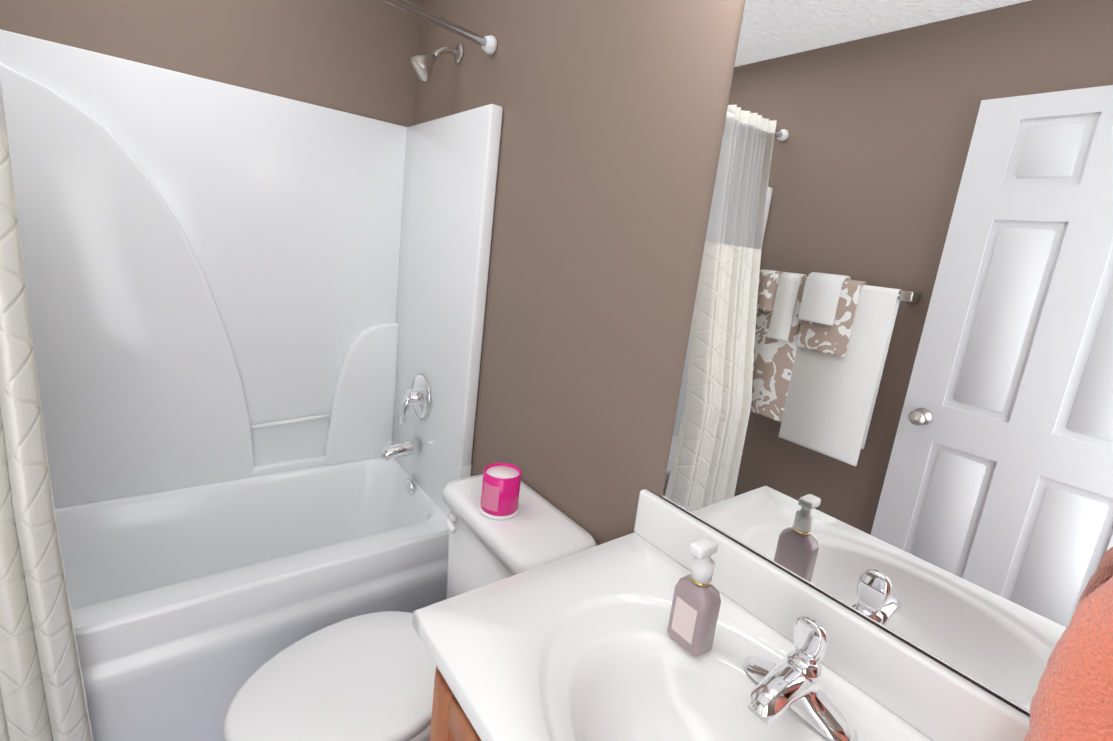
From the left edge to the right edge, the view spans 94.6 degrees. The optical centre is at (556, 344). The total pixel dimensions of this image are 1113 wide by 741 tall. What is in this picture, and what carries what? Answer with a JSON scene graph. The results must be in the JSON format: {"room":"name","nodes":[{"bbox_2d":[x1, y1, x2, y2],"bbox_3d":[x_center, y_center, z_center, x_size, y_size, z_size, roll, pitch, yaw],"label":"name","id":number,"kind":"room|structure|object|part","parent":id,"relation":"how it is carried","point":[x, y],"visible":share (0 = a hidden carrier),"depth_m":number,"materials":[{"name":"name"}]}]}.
{"room":"bathroom","nodes":[
{"label":"bathroom","id":0,"kind":"room"},
{"bbox_2d":[0,0,420,126],"bbox_3d":[-1.288,-0.256,1.773,1.730,2.440,0.100,-2,14,-38],"label":"wall","id":1,"kind":"structure","parent":0,"point":[351,56],"depth_m":1.73,"materials":[{"name":"brown paint"}]},
{"bbox_2d":[414,0,1029,716],"bbox_3d":[0.135,0.009,1.275,0.100,2.440,2.490,-2,14,-38],"label":"wall","id":2,"kind":"structure","parent":0,"point":[612,126],"depth_m":1.25,"materials":[{"name":"brown paint"}]},
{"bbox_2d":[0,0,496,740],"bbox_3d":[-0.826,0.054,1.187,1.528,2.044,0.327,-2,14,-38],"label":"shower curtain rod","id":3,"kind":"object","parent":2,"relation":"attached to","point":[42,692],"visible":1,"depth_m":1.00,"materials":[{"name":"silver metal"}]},
{"bbox_2d":[0,0,102,740],"bbox_3d":[-1.130,0.074,0.903,0.423,2.043,0.247,-2,14,-38],"label":"shower curtain","id":4,"kind":"object","parent":3,"relation":"hanging from","point":[43,696],"depth_m":1.00,"materials":[{"name":"white fabric"}]},
{"bbox_2d":[633,489,1029,740],"bbox_3d":[0.436,0.456,0.800,0.021,0.102,0.850,-2,14,-38],"label":"backsplash","id":5,"kind":"structure","parent":2,"relation":"attached to","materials":[{"name":"white ceramic"}]},
{"bbox_2d":[662,0,1112,713],"bbox_3d":[0.491,-0.100,0.719,0.006,1.018,0.692,-2,14,-38],"label":"mirror","id":6,"kind":"object","parent":2,"relation":"attached to","point":[894,412],"visible":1,"depth_m":0.71,"materials":[{"name":"clear glass"}]},
{"bbox_2d":[1024,576,1112,740],"bbox_3d":[0.621,0.223,0.434,0.165,0.694,0.246,-2,14,-38],"label":"towel","id":7,"kind":"object","parent":2,"relation":"attached to","point":[1072,699],"visible":1,"depth_m":0.49,"materials":[{"name":"orange fabric"}]},
{"bbox_3d":[-0.684,1.238,1.054,1.730,0.060,2.590,-2,14,-38],"label":"floor","id":8,"kind":"structure","parent":0,"visible":0},
{"bbox_2d":[0,29,502,740],"bbox_3d":[-1.051,0.013,1.478,1.526,2.081,0.752,-2,14,-38],"label":"shower","id":9,"kind":"object","parent":8,"relation":"on","point":[256,319],"visible":0.9,"depth_m":1.70,"materials":[{"name":"white plastic"}]},
{"bbox_3d":[-0.600,0.404,1.960,0.152,0.070,0.060,-2,14,-38],"label":"spout","id":10,"kind":"part","parent":9,"relation":"part of","materials":[{"name":"silver metal"}]},
{"bbox_2d":[223,474,596,740],"bbox_3d":[-0.358,0.810,1.244,0.752,0.776,0.447,-2,14,-38],"label":"toilet","id":11,"kind":"object","parent":8,"relation":"on","point":[368,677],"visible":0.6,"depth_m":1.19,"materials":[{"name":"white ceramic"}]},
{"bbox_2d":[478,463,521,519],"bbox_3d":[-0.142,0.369,1.306,0.108,0.107,0.108,-2,14,-38],"label":"candle","id":12,"kind":"object","parent":11,"relation":"on","point":[501,482],"visible":1,"depth_m":1.27,"materials":[{"name":"pink wax"}]},
{"bbox_2d":[412,489,1029,740],"bbox_3d":[0.190,0.870,0.726,0.522,0.983,0.850,-2,14,-38],"label":"bathroom vanity","id":13,"kind":"object","parent":8,"relation":"on","point":[583,645],"visible":0.98,"depth_m":0.79,"materials":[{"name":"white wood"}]},
{"bbox_2d":[667,537,720,656],"bbox_3d":[0.223,0.394,0.816,0.054,0.179,0.066,-2,14,-38],"label":"soap bottle","id":14,"kind":"object","parent":13,"relation":"on","point":[694,612],"visible":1,"depth_m":0.80,"materials":[{"name":"purple plastic"}]},
{"bbox_2d":[744,615,856,740],"bbox_3d":[0.319,0.452,0.707,0.152,0.132,0.162,-2,14,-38],"label":"faucet","id":15,"kind":"object","parent":13,"relation":"on","point":[792,688],"depth_m":0.71,"materials":[{"name":"silver metal"}]}
]}

